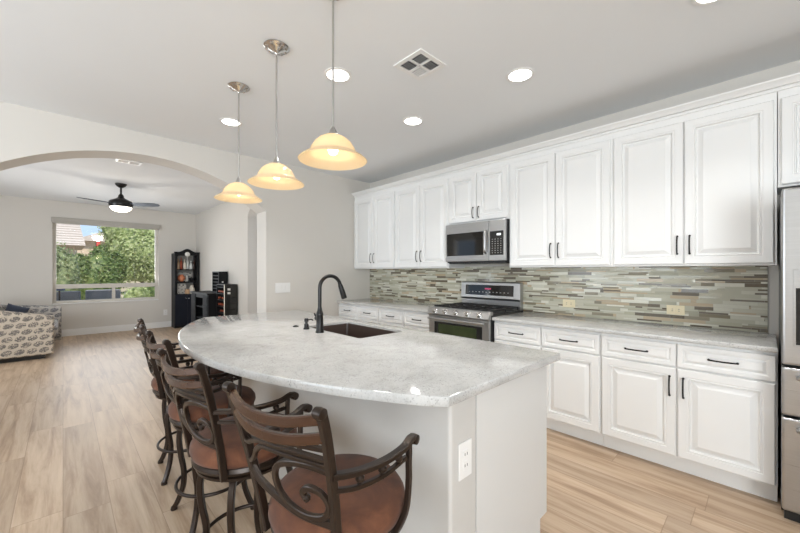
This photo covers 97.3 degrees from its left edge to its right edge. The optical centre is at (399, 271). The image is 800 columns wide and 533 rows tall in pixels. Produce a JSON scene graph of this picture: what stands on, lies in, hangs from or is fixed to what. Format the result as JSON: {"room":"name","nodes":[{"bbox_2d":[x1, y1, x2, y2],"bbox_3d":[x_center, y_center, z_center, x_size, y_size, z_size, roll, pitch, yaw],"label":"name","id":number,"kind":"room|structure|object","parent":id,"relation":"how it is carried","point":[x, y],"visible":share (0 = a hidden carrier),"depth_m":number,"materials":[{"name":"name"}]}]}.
{"room":"kitchen","nodes":[
{"label":"kitchen","id":0,"kind":"room"},
{"bbox_2d":[0,195,195,329],"bbox_3d":[-7.229,-0.052,7.110,5.790,2.790,0.170,0,0,-44],"label":"wall","id":1,"kind":"structure","parent":0,"point":[26,226],"depth_m":7.25,"materials":[{"name":"paint"}]},
{"bbox_2d":[52,223,158,304],"bbox_3d":[-6.450,-0.194,7.815,1.800,1.747,0.150,0,0,-44],"label":"window","id":2,"kind":"structure","parent":1,"relation":"in","point":[110,285],"depth_m":7.73,"materials":[{"name":"plastic"}]},
{"bbox_2d":[51,217,159,229],"bbox_3d":[-6.382,-1.042,7.744,1.834,0.121,0.084,0,0,-44],"label":"roller shade","id":3,"kind":"object","parent":2,"relation":"attached to","point":[60,220],"visible":1,"depth_m":7.64,"materials":[{"name":"grey fabric"}]},
{"bbox_2d":[62,321,170,336],"bbox_3d":[-7.165,1.273,7.043,5.490,0.140,0.016,0,0,-44],"label":"baseboard","id":4,"kind":"structure","parent":1,"relation":"attached to","point":[93,330],"depth_m":7.75,"materials":[{"name":"white wood"}]},
{"bbox_2d":[0,101,369,316],"bbox_3d":[-2.959,-0.052,3.445,6.890,2.790,0.300,0,0,-44],"label":"wall","id":5,"kind":"structure","parent":0,"point":[305,235],"depth_m":4.52,"materials":[{"name":"paint"}]},
{"bbox_2d":[275,283,289,292],"bbox_3d":[-1.534,0.215,4.594,0.192,0.122,0.009,0,0,-44],"label":"light switch","id":6,"kind":"object","parent":5,"relation":"attached to","point":[279,287],"visible":1,"depth_m":4.59,"materials":[{"name":"white plastic"}]},
{"bbox_2d":[196,202,256,314],"bbox_3d":[-3.278,-0.052,7.061,0.150,2.790,5.365,0,0,-44],"label":"wall","id":7,"kind":"structure","parent":0,"point":[226,231],"depth_m":7.10,"materials":[{"name":"paint"}]},
{"bbox_2d":[256,215,256,312],"bbox_3d":[-1.853,-0.052,6.592,1.260,2.790,2.715,0,0,-44],"label":"wall","id":8,"kind":"structure","parent":0,"point":[256,215],"depth_m":7.22,"materials":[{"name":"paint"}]},
{"bbox_2d":[0,0,799,214],"bbox_3d":[-2.152,-1.582,2.682,7.200,0.350,13.650,0,0,-44],"label":"ceiling","id":9,"kind":"structure","parent":0,"point":[161,68],"depth_m":2.42,"materials":[{"name":"paint"}]},
{"bbox_2d":[77,183,159,211],"bbox_3d":[-4.710,-1.216,5.876,1.037,0.463,0.963,0,0,-44],"label":"ceiling fan","id":10,"kind":"object","parent":9,"relation":"hanging from","point":[119,204],"visible":1,"depth_m":5.76,"materials":[{"name":"black metal"}]},
{"bbox_2d":[115,159,141,165],"bbox_3d":[-3.566,-1.441,4.629,0.270,0.012,0.160,0,0,-44],"label":"ceiling vent","id":11,"kind":"object","parent":9,"relation":"in","point":[116,160],"visible":0.94,"depth_m":4.62,"materials":[{"name":"white metal"}]},
{"bbox_2d":[219,117,241,126],"bbox_3d":[-1.591,-1.403,3.313,0.196,0.007,0.196,0,0,-44],"label":"recessed light","id":12,"kind":"object","parent":9,"relation":"in","point":[232,122],"visible":0.9,"depth_m":3.30,"materials":[{"name":"white"}]},
{"bbox_2d":[214,81,261,203],"bbox_3d":[-1.229,-0.978,2.682,0.338,0.859,0.338,0,0,-44],"label":"pendant lamp","id":13,"kind":"object","parent":9,"relation":"hanging from","point":[235,192],"visible":1,"depth_m":2.67,"materials":[{"name":"beige glass"}]},
{"bbox_2d":[247,39,303,189],"bbox_3d":[-0.774,-0.978,2.207,0.338,0.859,0.338,0,0,-44],"label":"pendant lamp","id":14,"kind":"object","parent":9,"relation":"hanging from","point":[275,175],"visible":1,"depth_m":2.20,"materials":[{"name":"beige glass"}]},
{"bbox_2d":[298,0,366,170],"bbox_3d":[-0.332,-0.978,1.745,0.338,0.859,0.338,0,0,-44],"label":"pendant lamp","id":15,"kind":"object","parent":9,"relation":"hanging from","point":[331,150],"visible":1,"depth_m":1.74,"materials":[{"name":"beige glass"}]},
{"bbox_2d":[324,67,351,82],"bbox_3d":[-0.444,-1.403,2.521,0.196,0.007,0.196,0,0,-44],"label":"recessed light","id":16,"kind":"object","parent":9,"relation":"in","point":[341,75],"visible":0.92,"depth_m":2.52,"materials":[{"name":"white"}]},
{"bbox_2d":[402,116,422,125],"bbox_3d":[0.121,-1.403,3.290,0.196,0.007,0.196,0,0,-44],"label":"recessed light","id":17,"kind":"object","parent":9,"relation":"in","point":[413,120],"visible":1,"depth_m":3.29,"materials":[{"name":"white"}]},
{"bbox_2d":[393,48,445,79],"bbox_3d":[0.135,-1.403,2.397,0.256,0.008,0.256,0,0,-44],"label":"ceiling vent","id":18,"kind":"object","parent":9,"relation":"in","point":[419,64],"visible":1,"depth_m":2.39,"materials":[{"name":"white metal"}]},
{"bbox_2d":[506,67,534,82],"bbox_3d":[0.860,-1.403,2.520,0.196,0.007,0.196,0,0,-44],"label":"recessed light","id":19,"kind":"object","parent":9,"relation":"in","point":[521,74],"visible":1,"depth_m":2.51,"materials":[{"name":"white"}]},
{"bbox_2d":[691,0,720,5],"bbox_3d":[1.583,-1.403,1.762,0.196,0.007,0.196,0,0,-44],"label":"recessed light","id":20,"kind":"object","parent":9,"relation":"in","point":[694,2],"visible":1,"depth_m":1.83,"materials":[{"name":"white"}]},
{"bbox_2d":[0,327,799,532],"bbox_3d":[-2.152,1.403,2.682,7.200,0.120,13.650,0,0,-44],"label":"floor","id":21,"kind":"structure","parent":0,"point":[81,423],"depth_m":2.32,"materials":[{"name":"brown wood"}]},
{"bbox_2d":[0,305,61,362],"bbox_3d":[-6.323,0.887,5.665,1.260,0.912,1.630,0,0,-44],"label":"loveseat","id":22,"kind":"object","parent":21,"relation":"on","point":[31,335],"visible":0.97,"depth_m":5.29,"materials":[{"name":"fabric"}]},
{"bbox_2d":[4,303,29,312],"bbox_3d":[-6.633,0.721,6.061,0.358,0.357,0.161,0,0,-41],"label":"throw pillow","id":23,"kind":"object","parent":22,"relation":"on","point":[10,307],"visible":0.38,"depth_m":6.05,"materials":[{"name":"fabric"}]},
{"bbox_2d":[54,323,57,335],"bbox_3d":[-6.024,0.958,5.540,0.920,0.170,0.585,0,0,-44],"label":"seat cushion","id":24,"kind":"object","parent":22,"relation":"on","point":[55,324],"depth_m":5.65,"materials":[{"name":"fabric"}]},
{"bbox_2d":[134,318,223,485],"bbox_3d":[-1.493,0.832,2.410,0.529,1.022,0.504,0,0,-40],"label":"bar stool","id":25,"kind":"object","parent":21,"relation":"on","point":[158,390],"visible":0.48,"depth_m":2.26,"materials":[{"name":"brown metal"}]},
{"bbox_2d":[171,249,199,327],"bbox_3d":[-5.237,0.400,8.601,0.540,1.887,0.395,0,0,-44],"label":"hutch","id":26,"kind":"object","parent":21,"relation":"on","point":[180,303],"visible":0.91,"depth_m":8.48,"materials":[{"name":"black wood"}]},
{"bbox_2d":[177,275,184,281],"bbox_3d":[-5.287,0.161,8.505,0.170,0.170,0.170,0,0,-44],"label":"vase","id":27,"kind":"object","parent":26,"relation":"on","point":[180,278],"visible":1,"depth_m":8.45,"materials":[{"name":"ceramic"}]},
{"bbox_2d":[177,283,185,293],"bbox_3d":[-5.311,0.417,8.552,0.205,0.250,0.020,0,0,-44],"label":"platter","id":28,"kind":"object","parent":26,"relation":"on","point":[181,288],"visible":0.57,"depth_m":8.54,"materials":[{"name":"grey ceramic"}]},
{"bbox_2d":[177,273,191,281],"bbox_3d":[-5.332,0.136,8.694,0.340,0.220,0.020,0,0,-44],"label":"platter","id":29,"kind":"object","parent":26,"relation":"on","point":[178,274],"visible":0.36,"depth_m":8.70,"materials":[{"name":"grey ceramic"}]},
{"bbox_2d":[189,285,194,293],"bbox_3d":[-5.120,0.438,8.665,0.130,0.210,0.128,0,0,-44],"label":"jug","id":30,"kind":"object","parent":26,"relation":"in","point":[191,288],"visible":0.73,"depth_m":8.62,"materials":[{"name":"white ceramic"}]},
{"bbox_2d":[145,330,255,532],"bbox_3d":[-1.081,0.832,1.957,0.504,1.022,0.529,0,0,41],"label":"bar stool","id":31,"kind":"object","parent":21,"relation":"on","point":[247,394],"visible":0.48,"depth_m":1.83,"materials":[{"name":"bronze"},{"name":"leather"}]},
{"bbox_2d":[190,291,216,321],"bbox_3d":[-4.063,0.889,7.462,0.390,0.908,1.280,0,0,-44],"label":"bar cabinet","id":32,"kind":"object","parent":21,"relation":"on","point":[203,303],"visible":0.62,"depth_m":7.29,"materials":[{"name":"black wood"}]},
{"bbox_2d":[212,272,227,292],"bbox_3d":[-3.713,0.217,7.255,0.170,0.434,0.423,0,0,-44],"label":"rack","id":33,"kind":"object","parent":32,"relation":"on","point":[217,277],"visible":0.73,"depth_m":7.16,"materials":[{"name":"black wood"}]},
{"bbox_2d":[156,348,298,532],"bbox_3d":[-0.709,0.832,1.530,0.504,1.022,0.529,0,0,35],"label":"bar stool","id":34,"kind":"object","parent":21,"relation":"on","point":[216,452],"visible":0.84,"depth_m":1.38,"materials":[{"name":"brown metal"}]},
{"bbox_2d":[217,284,237,315],"bbox_3d":[-3.370,0.793,6.850,0.234,1.100,0.483,0,0,-44],"label":"wine rack","id":35,"kind":"object","parent":21,"relation":"on","point":[230,307],"visible":0.62,"depth_m":6.71,"materials":[{"name":"black wood"}]},
{"bbox_2d":[222,381,419,532],"bbox_3d":[-0.220,0.832,1.118,0.504,1.022,0.529,0,0,29],"label":"bar stool","id":36,"kind":"object","parent":21,"relation":"on","point":[331,492],"visible":1,"depth_m":0.99,"materials":[{"name":"bronze"},{"name":"leather"}]},
{"bbox_2d":[339,303,379,322],"bbox_3d":[-0.387,0.901,5.058,0.640,0.883,0.912,0,0,-44],"label":"base cabinet","id":37,"kind":"object","parent":21,"relation":"on","point":[358,312],"visible":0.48,"depth_m":4.82,"materials":[{"name":"white wood"}]},
{"bbox_2d":[233,365,546,532],"bbox_3d":[-0.492,0.906,2.567,0.823,0.874,2.810,0,0,-44],"label":"kitchen island","id":38,"kind":"object","parent":21,"relation":"on","point":[505,491],"visible":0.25,"depth_m":1.51,"materials":[{"name":"white paint"}]},
{"bbox_2d":[178,310,559,406],"bbox_3d":[-0.657,0.449,2.420,1.397,0.040,2.891,0,0,-44],"label":"island countertop","id":39,"kind":"structure","parent":38,"relation":"on","point":[408,366],"depth_m":1.74,"materials":[{"name":"stone"}]},
{"bbox_2d":[303,318,312,329],"bbox_3d":[-0.685,0.388,2.632,0.078,0.081,0.043,0,0,-44],"label":"soap dispenser","id":40,"kind":"object","parent":39,"relation":"on","point":[306,320],"visible":1,"depth_m":2.61,"materials":[{"name":"black metal"}]},
{"bbox_2d":[314,274,346,332],"bbox_3d":[-0.491,0.224,2.534,0.245,0.410,0.091,0,0,-28],"label":"faucet","id":41,"kind":"object","parent":39,"relation":"on","point":[319,314],"visible":1,"depth_m":2.47,"materials":[{"name":"black metal"}]},
{"bbox_2d":[312,323,395,337],"bbox_3d":[-0.353,0.556,2.642,0.398,0.224,0.692,0,0,-44],"label":"sink","id":42,"kind":"object","parent":39,"relation":"in","point":[353,330],"visible":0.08,"depth_m":2.91,"materials":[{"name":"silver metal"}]},
{"bbox_2d":[458,438,471,480],"bbox_3d":[0.246,0.706,1.323,0.080,0.136,0.008,0,0,-44],"label":"wall outlet","id":43,"kind":"object","parent":38,"relation":"attached to","point":[465,448],"visible":1,"depth_m":1.32,"materials":[{"name":"white plastic"}]},
{"bbox_2d":[463,449,468,459],"bbox_3d":[0.247,0.685,1.321,0.034,0.030,0.003,0,0,-44],"label":"receptacle","id":44,"kind":"object","parent":43,"relation":"attached to","point":[465,451],"depth_m":1.32,"materials":[{"name":"white plastic"}]},
{"bbox_2d":[463,460,468,470],"bbox_3d":[0.247,0.727,1.321,0.034,0.030,0.003,0,0,-44],"label":"receptacle","id":45,"kind":"object","parent":43,"relation":"attached to","point":[465,462],"depth_m":1.32,"materials":[{"name":"white plastic"}]},
{"bbox_2d":[379,308,428,330],"bbox_3d":[0.245,0.901,4.397,0.640,0.883,0.912,0,0,-44],"label":"base cabinet","id":46,"kind":"object","parent":21,"relation":"on","point":[400,318],"visible":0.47,"depth_m":4.18,"materials":[{"name":"white wood"}]},
{"bbox_2d":[337,299,437,312],"bbox_3d":[-0.074,0.444,4.728,0.623,0.030,1.829,0,0,-44],"label":"countertop","id":47,"kind":"structure","parent":46,"relation":"on","point":[390,304],"depth_m":4.58,"materials":[{"name":"stone"}]},
{"bbox_2d":[427,281,522,341],"bbox_3d":[0.787,0.730,3.756,0.707,1.226,0.755,0,0,-44],"label":"gas range","id":48,"kind":"object","parent":21,"relation":"on","point":[471,318],"visible":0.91,"depth_m":3.70,"materials":[{"name":"silver metal"}]},
{"bbox_2d":[450,306,519,314],"bbox_3d":[0.808,0.410,3.776,0.519,0.010,0.755,0,0,-44],"label":"cooktop","id":49,"kind":"object","parent":48,"relation":"in","point":[514,310],"depth_m":3.56,"materials":[{"name":"black metal"}]},
{"bbox_2d":[494,321,603,445],"bbox_3d":[1.404,0.901,3.187,0.640,0.883,0.912,0,0,-44],"label":"base cabinet","id":50,"kind":"object","parent":21,"relation":"on","point":[574,380],"visible":0.48,"depth_m":2.83,"materials":[{"name":"white wood"}]},
{"bbox_2d":[601,333,777,501],"bbox_3d":[2.036,0.901,2.526,0.640,0.883,0.912,0,0,-44],"label":"base cabinet","id":51,"kind":"object","parent":21,"relation":"on","point":[709,412],"visible":1,"depth_m":2.27,"materials":[{"name":"white wood"}]},
{"bbox_2d":[492,312,777,352],"bbox_3d":[1.720,0.444,2.855,0.623,0.030,1.826,0,0,-44],"label":"countertop","id":52,"kind":"structure","parent":51,"relation":"on","point":[766,342],"depth_m":2.56,"materials":[{"name":"stone"}]},
{"bbox_2d":[779,187,799,522],"bbox_3d":[2.613,0.448,1.797,0.780,1.790,0.913,0,0,-44],"label":"refrigerator","id":53,"kind":"object","parent":21,"relation":"on","point":[789,206],"visible":1,"depth_m":1.88,"materials":[{"name":"silver metal"}]},
{"bbox_2d":[370,60,799,467],"bbox_3d":[2.202,-0.032,2.928,0.150,2.750,7.585,0,0,-44],"label":"wall","id":54,"kind":"structure","parent":0,"point":[793,67],"depth_m":2.79,"materials":[{"name":"paint"}]},
{"bbox_2d":[354,188,394,268],"bbox_3d":[-0.286,-0.584,5.154,0.360,1.087,0.914,0,0,-44],"label":"upper cabinet","id":55,"kind":"object","parent":54,"relation":"attached to","point":[374,214],"visible":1,"depth_m":5.01,"materials":[{"name":"white wood"}]},
{"bbox_2d":[395,174,464,268],"bbox_3d":[0.346,-0.584,4.494,0.360,1.087,0.914,0,0,-44],"label":"upper cabinet","id":56,"kind":"object","parent":54,"relation":"attached to","point":[422,207],"visible":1,"depth_m":4.36,"materials":[{"name":"white wood"}]},
{"bbox_2d":[449,159,509,224],"bbox_3d":[0.926,-0.830,3.889,0.360,0.595,0.762,0,0,-44],"label":"upper cabinet","id":57,"kind":"object","parent":54,"relation":"attached to","point":[482,193],"visible":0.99,"depth_m":3.75,"materials":[{"name":"white wood"}]},
{"bbox_2d":[446,219,509,263],"bbox_3d":[0.899,-0.305,3.863,0.409,0.440,0.754,0,0,-44],"label":"microwave","id":58,"kind":"object","parent":57,"relation":"attached to","point":[484,242],"visible":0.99,"depth_m":3.70,"materials":[{"name":"silver metal"}]},
{"bbox_2d":[510,133,611,267],"bbox_3d":[1.505,-0.584,3.284,0.360,1.087,0.914,0,0,-44],"label":"upper cabinet","id":59,"kind":"object","parent":54,"relation":"attached to","point":[561,196],"visible":1,"depth_m":3.14,"materials":[{"name":"white wood"}]},
{"bbox_2d":[370,266,767,332],"bbox_3d":[1.038,0.186,4.026,0.010,0.486,4.381,0,0,-44],"label":"backsplash","id":60,"kind":"structure","parent":54,"relation":"attached to","point":[715,297],"depth_m":3.07,"materials":[{"name":"tile"}]},
{"bbox_2d":[563,299,574,307],"bbox_3d":[1.629,0.309,3.396,0.008,0.075,0.115,0,0,-44],"label":"wall outlet","id":61,"kind":"object","parent":60,"relation":"attached to","point":[566,303],"visible":1,"depth_m":3.39,"materials":[{"name":"beige plastic"}]},
{"bbox_2d":[667,305,684,314],"bbox_3d":[2.195,0.307,2.804,0.008,0.075,0.115,0,0,-44],"label":"wall outlet","id":62,"kind":"object","parent":60,"relation":"attached to","point":[671,309],"visible":1,"depth_m":2.80,"materials":[{"name":"beige plastic"}]},
{"bbox_2d":[612,92,776,266],"bbox_3d":[2.137,-0.584,2.623,0.360,1.087,0.914,0,0,-44],"label":"upper cabinet","id":63,"kind":"object","parent":54,"relation":"attached to","point":[699,188],"visible":1,"depth_m":2.47,"materials":[{"name":"white wood"}]},
{"bbox_2d":[351,72,799,197],"bbox_3d":[1.138,-1.158,3.440,0.059,0.060,5.366,0,0,-44],"label":"trim","id":64,"kind":"structure","parent":63,"relation":"attached to","point":[793,80],"depth_m":2.78,"materials":[{"name":"white wood"}]},
{"bbox_2d":[777,86,799,194],"bbox_3d":[2.781,-0.826,1.950,0.360,0.602,0.941,0,0,-44],"label":"upper cabinet","id":65,"kind":"object","parent":54,"relation":"attached to","point":[788,101],"visible":1,"depth_m":2.16,"materials":[{"name":"white wood"}]},
{"label":"outside","id":66,"kind":"structure","parent":0,"visible":0},
{"bbox_3d":[-30.973,1.543,43.201,75.000,0.200,84.750,0,0,-44],"label":"ground","id":67,"kind":"structure","parent":66,"visible":0},
{"bbox_2d":[56,289,64,300],"bbox_3d":[-7.857,0.898,8.121,0.200,1.090,0.197,0,0,-44],"label":"garden lamp","id":68,"kind":"object","parent":67,"relation":"on","point":[58,290],"visible":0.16,"depth_m":8.11,"materials":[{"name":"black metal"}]},
{"bbox_2d":[56,291,80,300],"bbox_3d":[-8.465,0.963,8.785,0.740,0.960,0.720,0,0,-44],"label":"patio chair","id":69,"kind":"object","parent":67,"relation":"on","point":[65,295],"visible":0.06,"depth_m":8.63,"materials":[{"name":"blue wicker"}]},
{"bbox_2d":[56,242,81,292],"bbox_3d":[-10.285,0.269,10.697,0.977,2.377,0.945,0,0,43],"label":"shrub","id":70,"kind":"object","parent":67,"relation":"on","point":[68,271],"visible":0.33,"depth_m":10.59,"materials":[{"name":"green plant"}]},
{"bbox_2d":[56,223,85,254],"bbox_3d":[-22.410,-0.857,20.770,5.550,4.600,6.200,0,0,-44],"label":"house","id":71,"kind":"structure","parent":67,"relation":"on","point":[71,234],"depth_m":20.80,"materials":[{"name":"beige paint"}]},
{"bbox_2d":[75,244,127,299],"bbox_3d":[-11.034,0.216,12.865,1.784,2.481,1.291,0,0,-44],"label":"shrub","id":72,"kind":"object","parent":67,"relation":"on","point":[99,266],"visible":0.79,"depth_m":12.66,"materials":[{"name":"green plant"}]},
{"bbox_2d":[85,289,120,299],"bbox_3d":[-8.150,0.963,9.641,0.740,0.960,0.720,0,0,-44],"label":"patio chair","id":73,"kind":"object","parent":67,"relation":"on","point":[106,293],"visible":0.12,"depth_m":9.35,"materials":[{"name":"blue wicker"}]},
{"bbox_2d":[97,226,154,282],"bbox_3d":[-11.688,-0.693,15.840,2.950,4.281,2.035,0,0,-36],"label":"tree","id":74,"kind":"object","parent":67,"relation":"on","point":[137,246],"visible":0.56,"depth_m":15.18,"materials":[{"name":"green plant"}]},
{"bbox_2d":[121,287,150,297],"bbox_3d":[-8.296,0.918,11.026,0.809,1.082,0.729,0,0,-44],"label":"shrub","id":75,"kind":"object","parent":67,"relation":"on","point":[135,292],"visible":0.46,"depth_m":10.85,"materials":[{"name":"green plant"}]},
{"bbox_2d":[147,280,154,296],"bbox_3d":[-8.752,0.829,12.690,1.276,1.261,0.950,0,0,-44],"label":"shrub","id":76,"kind":"object","parent":67,"relation":"on","point":[152,289],"visible":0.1,"depth_m":12.33,"materials":[{"name":"green plant"}]},
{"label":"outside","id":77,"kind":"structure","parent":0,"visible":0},
{"bbox_2d":[75,253,152,294],"bbox_3d":[-33.307,-0.705,45.639,75.000,4.397,60.000,0,0,-44],"label":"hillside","id":78,"kind":"structure","parent":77,"point":[124,288],"depth_m":24.54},
{"bbox_2d":[75,232,106,255],"bbox_3d":[-29.207,-1.882,34.197,4.100,3.450,7.000,0,0,-44],"label":"house","id":79,"kind":"structure","parent":78,"relation":"on","point":[90,240],"depth_m":31.40,"materials":[{"name":"beige paint"}]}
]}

